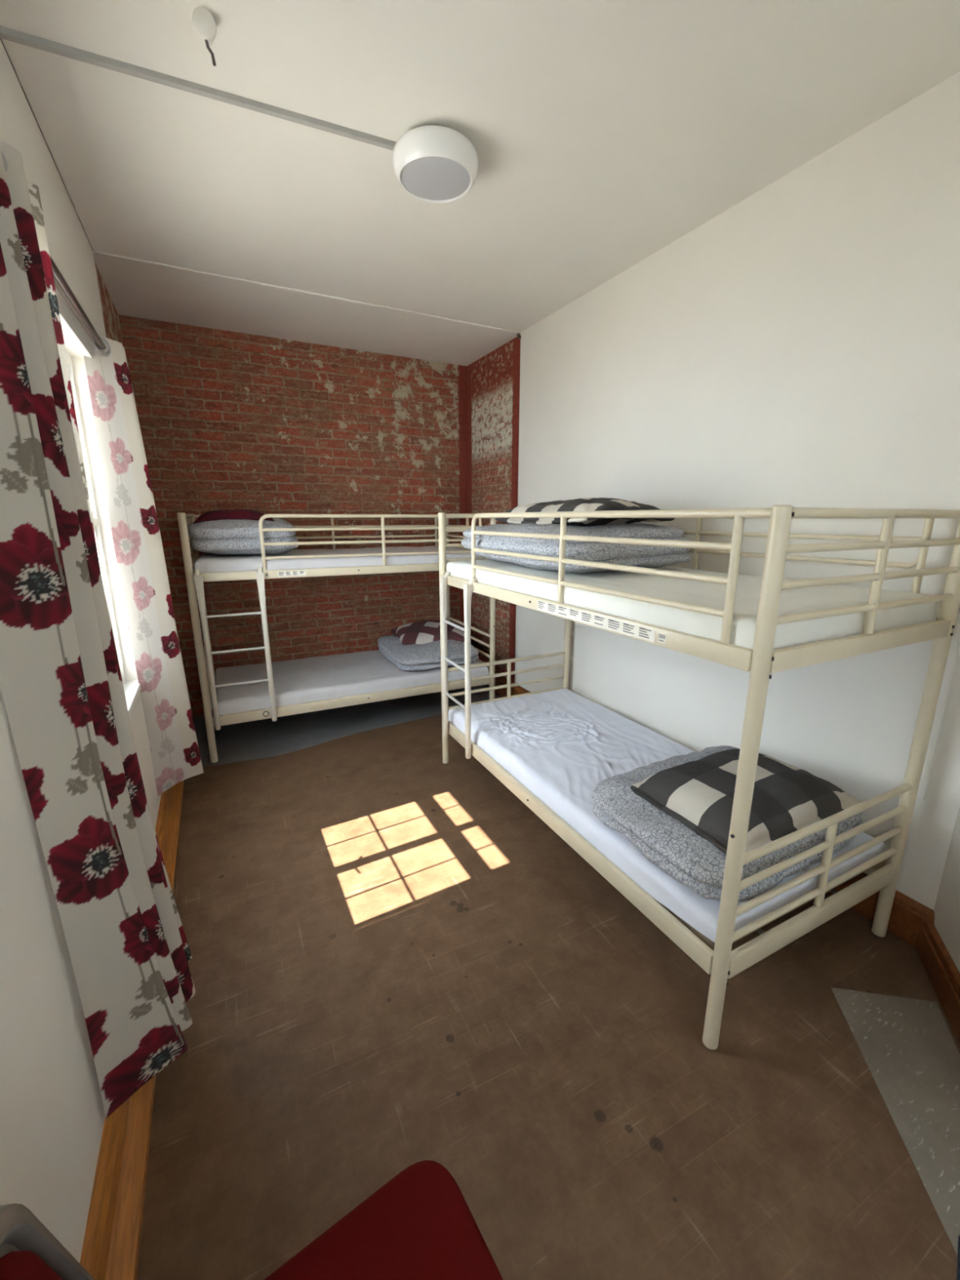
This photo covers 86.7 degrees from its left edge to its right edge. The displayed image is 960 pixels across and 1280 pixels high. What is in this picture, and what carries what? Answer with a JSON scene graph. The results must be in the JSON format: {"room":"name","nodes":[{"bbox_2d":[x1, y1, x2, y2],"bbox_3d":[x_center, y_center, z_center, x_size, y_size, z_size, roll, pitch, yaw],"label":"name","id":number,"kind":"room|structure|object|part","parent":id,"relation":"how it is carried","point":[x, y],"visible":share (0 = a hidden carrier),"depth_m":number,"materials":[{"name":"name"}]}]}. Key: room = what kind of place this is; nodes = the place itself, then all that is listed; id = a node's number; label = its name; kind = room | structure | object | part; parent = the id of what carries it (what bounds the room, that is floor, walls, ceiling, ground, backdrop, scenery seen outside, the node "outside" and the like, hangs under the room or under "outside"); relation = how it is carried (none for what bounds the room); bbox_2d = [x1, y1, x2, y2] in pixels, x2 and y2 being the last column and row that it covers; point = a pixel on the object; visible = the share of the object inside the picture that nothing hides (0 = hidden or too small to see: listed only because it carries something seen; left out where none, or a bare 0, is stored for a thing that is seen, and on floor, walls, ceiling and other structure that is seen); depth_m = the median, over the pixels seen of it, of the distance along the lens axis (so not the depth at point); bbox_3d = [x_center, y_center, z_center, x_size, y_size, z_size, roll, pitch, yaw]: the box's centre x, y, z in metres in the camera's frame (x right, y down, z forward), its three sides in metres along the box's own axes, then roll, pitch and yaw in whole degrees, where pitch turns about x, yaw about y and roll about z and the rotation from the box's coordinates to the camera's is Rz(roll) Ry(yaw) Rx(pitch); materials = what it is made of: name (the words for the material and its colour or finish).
{"room":"dormitory","nodes":[
{"label":"dormitory","id":0,"kind":"room"},
{"bbox_2d":[0,39,160,1263],"bbox_3d":[-0.918,-0.056,0.715,0.220,2.868,5.001,-7,15,-27],"label":"wall","id":1,"kind":"structure","parent":0,"point":[52,1114],"depth_m":1.00,"materials":[{"name":"paint"}]},
{"bbox_2d":[0,38,93,251],"bbox_3d":[-1.520,-1.777,1.746,0.005,0.005,1.951,-7,15,-27],"label":"trim","id":2,"kind":"structure","parent":1,"relation":"attached to","point":[0,38],"depth_m":1.77,"materials":[{"name":"metal"}]},
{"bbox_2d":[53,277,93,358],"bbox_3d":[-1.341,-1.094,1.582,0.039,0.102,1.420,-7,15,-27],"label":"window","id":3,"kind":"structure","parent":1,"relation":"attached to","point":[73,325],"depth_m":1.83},
{"bbox_2d":[49,255,106,349],"bbox_3d":[-1.333,-1.104,1.613,0.073,0.054,2.330,-7,15,-27],"label":"curtain rod","id":4,"kind":"object","parent":1,"relation":"attached to","point":[57,274],"visible":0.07,"depth_m":1.70,"materials":[{"name":"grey metal"}]},
{"bbox_2d":[0,140,195,1119],"bbox_3d":[-0.931,0.049,1.224,0.192,2.157,0.560,-7,15,-27],"label":"curtain","id":5,"kind":"object","parent":4,"relation":"hanging from","point":[61,686],"visible":1,"depth_m":1.09,"materials":[{"name":"fabric"}]},
{"bbox_2d":[83,335,203,796],"bbox_3d":[-1.649,-0.290,2.569,0.208,2.127,0.531,-7,15,-27],"label":"curtain","id":6,"kind":"object","parent":4,"relation":"hanging from","point":[175,756],"visible":0.99,"depth_m":2.39,"materials":[{"name":"fabric"}]},
{"bbox_2d":[65,350,141,718],"bbox_3d":[-1.412,-0.342,1.731,0.134,1.450,1.290,-7,15,-27],"label":"window","id":7,"kind":"structure","parent":1,"relation":"in","point":[132,688],"depth_m":2.25,"materials":[{"name":"clear glass"}]},
{"bbox_3d":[-1.617,-0.135,2.128,0.036,0.665,0.427,-7,15,-27],"label":"sash","id":8,"kind":"part","parent":7,"relation":"part of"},
{"bbox_3d":[-1.381,0.343,1.913,0.064,0.034,1.290,-7,15,-27],"label":"sill","id":9,"kind":"part","parent":7,"relation":"part of","materials":[{"name":"white paint"}]},
{"bbox_2d":[80,779,184,1279],"bbox_3d":[-0.834,1.236,1.186,0.074,0.137,4.801,-7,15,-27],"label":"baseboard","id":10,"kind":"structure","parent":1,"relation":"attached to","point":[110,1251],"depth_m":1.17,"materials":[{"name":"brown wood"}]},
{"bbox_2d":[94,262,122,343],"bbox_3d":[-2.283,-0.671,3.274,0.200,2.868,0.929,-7,15,-27],"label":"brick wall","id":11,"kind":"structure","parent":0,"point":[110,315],"depth_m":2.96,"materials":[{"name":"red brick"}]},
{"bbox_2d":[118,314,467,715],"bbox_3d":[-1.309,-0.938,4.382,2.955,2.868,0.200,-7,15,-27],"label":"wall","id":12,"kind":"structure","parent":0,"point":[228,420],"depth_m":4.12,"materials":[{"name":"red brick"}]},
{"bbox_2d":[0,0,959,366],"bbox_3d":[0.046,-1.785,1.465,2.975,0.156,6.130,-7,15,-27],"label":"ceiling","id":13,"kind":"structure","parent":0,"point":[603,134],"depth_m":1.80,"materials":[{"name":"paint"}]},
{"bbox_2d":[0,25,395,150],"bbox_3d":[-0.822,-1.743,1.631,1.130,0.016,0.022,-6,15,-23],"label":"cable trunking","id":14,"kind":"object","parent":13,"relation":"attached to","point":[6,33],"visible":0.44,"depth_m":1.58,"materials":[{"name":"white plastic"}]},
{"bbox_2d":[191,6,216,66],"bbox_3d":[-0.750,-1.641,1.387,0.062,0.101,0.060,-7,15,-27],"label":"ceiling rose","id":15,"kind":"object","parent":13,"relation":"attached to","point":[202,21],"visible":1,"depth_m":1.37,"materials":[{"name":"paint"}]},
{"bbox_2d":[93,250,520,333],"bbox_3d":[-0.836,-2.116,3.159,2.555,0.012,0.014,-7,15,-27],"label":"trim","id":16,"kind":"structure","parent":13,"relation":"attached to","point":[112,255],"depth_m":3.01,"materials":[{"name":"paint"}]},
{"bbox_2d":[392,124,478,203],"bbox_3d":[-0.164,-1.759,1.882,0.316,0.103,0.316,-7,15,-27],"label":"ceiling lamp","id":17,"kind":"object","parent":13,"relation":"attached to","point":[432,162],"visible":1,"depth_m":1.81,"materials":[{"name":"white plastic"}]},
{"bbox_2d":[400,156,470,199],"bbox_3d":[-0.164,-1.714,1.893,0.257,0.011,0.257,-7,15,-27],"label":"diffuser","id":18,"kind":"object","parent":17,"relation":"attached to","point":[424,178],"depth_m":1.87,"materials":[{"name":"white plastic"}]},
{"bbox_2d":[466,336,520,685],"bbox_3d":[0.189,-0.968,4.507,0.200,2.868,0.949,-7,15,-27],"label":"brick wall","id":19,"kind":"structure","parent":0,"point":[493,380],"depth_m":4.34,"materials":[{"name":"red brick"}]},
{"bbox_2d":[136,684,959,1279],"bbox_3d":[0.141,1.088,2.219,3.200,0.061,6.150,-7,15,-27],"label":"floor","id":20,"kind":"structure","parent":0,"point":[397,963],"depth_m":1.52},
{"bbox_2d":[0,1160,502,1279],"bbox_3d":[-0.182,0.968,0.605,0.560,0.929,0.533,-7,15,-27],"label":"chair","id":21,"kind":"object","parent":20,"relation":"on","point":[420,1224],"visible":1,"depth_m":0.76,"materials":[{"name":"red fabric"}]},
{"bbox_3d":[-0.404,0.769,0.435,0.030,0.395,0.441,-7,15,-27],"label":"backrest","id":22,"kind":"part","parent":21,"relation":"part of","materials":[{"name":"red fabric"}]},
{"bbox_3d":[-0.149,0.978,0.612,0.498,0.057,0.465,-7,15,-27],"label":"seat","id":23,"kind":"part","parent":21,"relation":"part of","materials":[{"name":"red fabric"}]},
{"bbox_2d":[177,512,496,763],"bbox_3d":[-1.008,-0.168,3.944,2.076,1.576,1.007,-6,15,-25],"label":"bunk bed","id":24,"kind":"object","parent":20,"relation":"on","point":[204,655],"visible":0.67,"depth_m":3.33,"materials":[{"name":"beige metal"}]},
{"bbox_3d":[-1.930,-0.660,3.387,0.025,0.349,0.903,-6,15,-25],"label":"frame","id":25,"kind":"part","parent":24,"relation":"part of","materials":[{"name":"beige metal"}]},
{"bbox_3d":[-1.728,0.026,3.123,0.043,1.570,0.043,-6,15,-25],"label":"post","id":26,"kind":"part","parent":24,"relation":"part of","materials":[{"name":"beige metal"}]},
{"bbox_3d":[-2.133,-0.169,3.934,0.043,1.570,0.043,-6,15,-25],"label":"post","id":27,"kind":"part","parent":24,"relation":"part of","materials":[{"name":"beige metal"}]},
{"bbox_3d":[-1.930,0.235,3.602,0.025,0.329,0.903,-6,15,-25],"label":"frame","id":28,"kind":"part","parent":24,"relation":"part of","materials":[{"name":"beige metal"}]},
{"bbox_3d":[-1.219,-0.853,4.225,2.006,0.364,0.023,-6,15,-25],"label":"guard rail","id":29,"kind":"part","parent":24,"relation":"part of","materials":[{"name":"beige metal"}]},
{"bbox_3d":[-0.811,-0.473,3.451,1.996,0.054,0.025,-6,15,-25],"label":"rail","id":30,"kind":"part","parent":24,"relation":"part of","materials":[{"name":"beige metal"}]},
{"bbox_2d":[194,545,483,573],"bbox_3d":[-1.016,-0.618,3.851,1.979,0.115,0.917,-6,15,-25],"label":"mattress","id":31,"kind":"object","parent":24,"relation":"on","point":[206,562],"visible":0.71,"depth_m":3.42,"materials":[{"name":"white fabric"}]},
{"bbox_2d":[187,517,298,555],"bbox_3d":[-1.623,-0.721,3.497,0.662,0.268,0.820,-6,15,-25],"label":"duvet","id":32,"kind":"object","parent":31,"relation":"on","point":[228,536],"visible":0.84,"depth_m":3.16,"materials":[{"name":"grey fabric"}]},
{"bbox_2d":[193,509,274,523],"bbox_3d":[-1.678,-0.845,3.465,0.488,0.092,0.602,-7,15,-27],"label":"pillow","id":33,"kind":"object","parent":32,"relation":"on","point":[224,514],"visible":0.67,"depth_m":3.24,"materials":[{"name":"fabric"}]},
{"bbox_3d":[-0.811,0.420,3.666,1.996,0.067,0.025,-6,15,-25],"label":"rail","id":34,"kind":"part","parent":24,"relation":"part of","materials":[{"name":"beige metal"}]},
{"bbox_2d":[214,649,488,715],"bbox_3d":[-1.017,0.271,4.064,1.982,0.136,0.917,-6,15,-25],"label":"mattress","id":35,"kind":"object","parent":24,"relation":"on","point":[298,681],"visible":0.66,"depth_m":3.77,"materials":[{"name":"white fabric"}]},
{"bbox_2d":[377,635,479,671],"bbox_3d":[-0.451,0.072,4.276,0.714,0.176,0.879,-6,15,-23],"label":"duvet","id":36,"kind":"object","parent":35,"relation":"on","point":[420,657],"visible":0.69,"depth_m":3.98,"materials":[{"name":"grey fabric"}]},
{"bbox_2d":[391,619,471,644],"bbox_3d":[-0.433,-0.072,4.430,0.618,0.158,0.519,-5,14,-19],"label":"pillow","id":37,"kind":"object","parent":36,"relation":"on","point":[422,632],"visible":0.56,"depth_m":4.29,"materials":[{"name":"fabric"}]},
{"bbox_3d":[-0.638,-0.673,3.499,1.612,0.374,0.023,-6,15,-25],"label":"guard rail","id":38,"kind":"part","parent":24,"relation":"part of","materials":[{"name":"beige metal"}]},
{"bbox_3d":[-0.306,-0.376,4.795,0.043,1.570,0.043,-6,15,-25],"label":"post","id":39,"kind":"part","parent":24,"relation":"part of","materials":[{"name":"beige metal"}]},
{"bbox_3d":[-0.104,-0.867,4.248,0.025,0.349,0.903,-6,15,-25],"label":"frame","id":40,"kind":"part","parent":24,"relation":"part of","materials":[{"name":"beige metal"}]},
{"bbox_3d":[-0.104,0.028,4.464,0.025,0.329,0.903,-6,15,-25],"label":"frame","id":41,"kind":"part","parent":24,"relation":"part of","materials":[{"name":"beige metal"}]},
{"bbox_3d":[0.098,-0.181,3.985,0.043,1.570,0.043,-6,15,-25],"label":"post","id":42,"kind":"part","parent":24,"relation":"part of","materials":[{"name":"beige metal"}]},
{"bbox_2d":[438,504,959,1049],"bbox_3d":[0.635,0.197,2.426,1.007,1.576,2.076,-7,15,-26],"label":"bunk bed","id":43,"kind":"object","parent":20,"relation":"on","point":[722,963],"visible":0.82,"depth_m":1.57,"materials":[{"name":"beige metal"}]},
{"bbox_3d":[-0.221,0.029,3.113,0.043,1.570,0.043,-7,15,-26],"label":"post","id":44,"kind":"part","parent":43,"relation":"part of","materials":[{"name":"beige metal"}]},
{"bbox_3d":[0.193,-0.609,3.174,0.903,0.349,0.025,-7,15,-26],"label":"frame","id":45,"kind":"part","parent":43,"relation":"part of","materials":[{"name":"beige metal"}]},
{"bbox_3d":[0.193,0.286,3.390,0.903,0.329,0.025,-7,15,-26],"label":"frame","id":46,"kind":"part","parent":43,"relation":"part of","materials":[{"name":"beige metal"}]},
{"bbox_3d":[0.606,-0.069,3.519,0.043,1.570,0.043,-7,15,-26],"label":"post","id":47,"kind":"part","parent":43,"relation":"part of","materials":[{"name":"beige metal"}]},
{"bbox_3d":[0.230,0.737,2.348,0.025,0.067,1.996,-7,15,-26],"label":"rail","id":48,"kind":"part","parent":43,"relation":"part of","materials":[{"name":"beige metal"}]},
{"bbox_3d":[0.230,-0.155,2.133,0.025,0.054,1.996,-7,15,-26],"label":"rail","id":49,"kind":"part","parent":43,"relation":"part of","materials":[{"name":"beige metal"}]},
{"bbox_3d":[0.326,-0.294,1.923,0.023,0.374,1.612,-7,15,-26],"label":"guard rail","id":50,"kind":"part","parent":43,"relation":"part of","materials":[{"name":"beige metal"}]},
{"bbox_2d":[448,688,884,951],"bbox_3d":[0.649,0.632,2.541,0.918,0.148,1.982,-7,15,-26],"label":"mattress","id":51,"kind":"object","parent":43,"relation":"on","point":[560,744],"visible":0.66,"depth_m":2.47,"materials":[{"name":"white fabric"}]},
{"bbox_2d":[591,745,862,902],"bbox_3d":[0.921,0.635,1.921,0.891,0.192,0.654,-7,15,-28],"label":"duvet","id":52,"kind":"object","parent":51,"relation":"on","point":[679,851],"visible":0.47,"depth_m":1.67,"materials":[{"name":"grey fabric"}]},
{"bbox_2d":[630,748,859,853],"bbox_3d":[0.956,0.538,1.853,0.682,0.141,0.487,-7,15,-28],"label":"pillow","id":53,"kind":"object","parent":52,"relation":"on","point":[787,799],"visible":0.76,"depth_m":1.74,"materials":[{"name":"black fabric"}]},
{"bbox_2d":[446,559,937,649],"bbox_3d":[0.650,-0.253,2.325,0.917,0.119,1.986,-7,15,-26],"label":"mattress","id":54,"kind":"object","parent":43,"relation":"on","point":[708,594],"visible":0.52,"depth_m":1.63,"materials":[{"name":"white fabric"}]},
{"bbox_2d":[461,523,691,573],"bbox_3d":[0.443,-0.494,2.623,0.801,0.242,1.084,-7,15,-27],"label":"duvet","id":55,"kind":"object","parent":54,"relation":"on","point":[633,555],"visible":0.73,"depth_m":2.23,"materials":[{"name":"grey fabric"}]},
{"bbox_2d":[493,497,675,526],"bbox_3d":[0.490,-0.632,2.559,0.509,0.159,0.826,-8,16,-32],"label":"pillow","id":56,"kind":"object","parent":55,"relation":"on","point":[582,504],"visible":0.73,"depth_m":2.35,"materials":[{"name":"fabric"}]},
{"bbox_3d":[0.695,0.453,1.351,0.043,1.570,0.043,-7,15,-26],"label":"post","id":57,"kind":"part","parent":43,"relation":"part of","materials":[{"name":"beige metal"}]},
{"bbox_3d":[1.064,-0.437,2.499,0.023,0.364,2.006,-7,15,-26],"label":"guard rail","id":58,"kind":"part","parent":43,"relation":"part of","materials":[{"name":"beige metal"}]},
{"bbox_3d":[1.111,0.901,1.668,0.892,0.067,0.025,-7,15,-26],"label":"rail","id":59,"kind":"part","parent":43,"relation":"part of","materials":[{"name":"beige metal"}]},
{"bbox_3d":[1.108,0.710,1.628,0.903,0.329,0.025,-7,15,-26],"label":"frame","id":60,"kind":"part","parent":43,"relation":"part of","materials":[{"name":"beige metal"}]},
{"bbox_3d":[1.111,0.008,1.453,0.892,0.054,0.025,-7,15,-26],"label":"rail","id":61,"kind":"part","parent":43,"relation":"part of","materials":[{"name":"beige metal"}]},
{"bbox_3d":[1.108,-0.185,1.413,0.903,0.349,0.025,-7,15,-26],"label":"frame","id":62,"kind":"part","parent":43,"relation":"part of","materials":[{"name":"beige metal"}]},
{"bbox_3d":[1.072,0.638,2.761,0.025,0.067,1.996,-7,15,-26],"label":"rail","id":63,"kind":"part","parent":43,"relation":"part of","materials":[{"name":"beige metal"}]},
{"bbox_3d":[1.522,0.355,1.758,0.043,1.570,0.043,-7,15,-26],"label":"post","id":64,"kind":"part","parent":43,"relation":"part of","materials":[{"name":"beige metal"}]},
{"bbox_2d":[831,987,959,1255],"bbox_3d":[1.217,1.303,1.196,0.315,0.001,1.081,3,14,14],"label":"floor mat","id":65,"kind":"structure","parent":20,"relation":"on","point":[908,1046],"depth_m":1.45,"materials":[{"name":"grey carpet"}]},
{"bbox_2d":[956,1235,959,1279],"bbox_3d":[1.027,1.361,0.940,0.081,0.007,0.373,-1,14,-3],"label":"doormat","id":66,"kind":"object","parent":20,"relation":"on","point":[958,1244],"visible":1,"depth_m":1.08,"materials":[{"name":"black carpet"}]},
{"bbox_2d":[515,71,959,910],"bbox_3d":[1.061,-0.568,2.844,0.200,2.868,2.931,-7,15,-27],"label":"wall","id":67,"kind":"structure","parent":0,"point":[798,346],"depth_m":2.09,"materials":[{"name":"paint"}]},
{"bbox_2d":[494,673,934,946],"bbox_3d":[0.892,0.726,3.244,0.022,0.166,3.280,-7,15,-27],"label":"baseboard","id":68,"kind":"structure","parent":67,"relation":"attached to","point":[907,914],"depth_m":1.93,"materials":[{"name":"brown wood"}]},
{"bbox_2d":[917,609,959,799],"bbox_3d":[1.591,-0.548,1.563,0.011,2.308,0.020,-7,15,-27],"label":"trim","id":69,"kind":"structure","parent":67,"relation":"attached to","point":[955,646],"depth_m":1.75,"materials":[{"name":"paint"}]},
{"bbox_2d":[933,804,959,972],"bbox_3d":[1.482,-0.114,0.959,0.258,2.868,1.395,7,15,26],"label":"wall","id":70,"kind":"structure","parent":0,"point":[947,906],"depth_m":1.74,"materials":[{"name":"paint"}]},
{"bbox_2d":[914,921,959,1044],"bbox_3d":[1.359,1.216,1.291,0.030,0.126,1.306,6,15,24],"label":"baseboard","id":71,"kind":"structure","parent":70,"relation":"attached to","point":[941,970],"depth_m":1.69,"materials":[{"name":"brown wood"}]}
]}

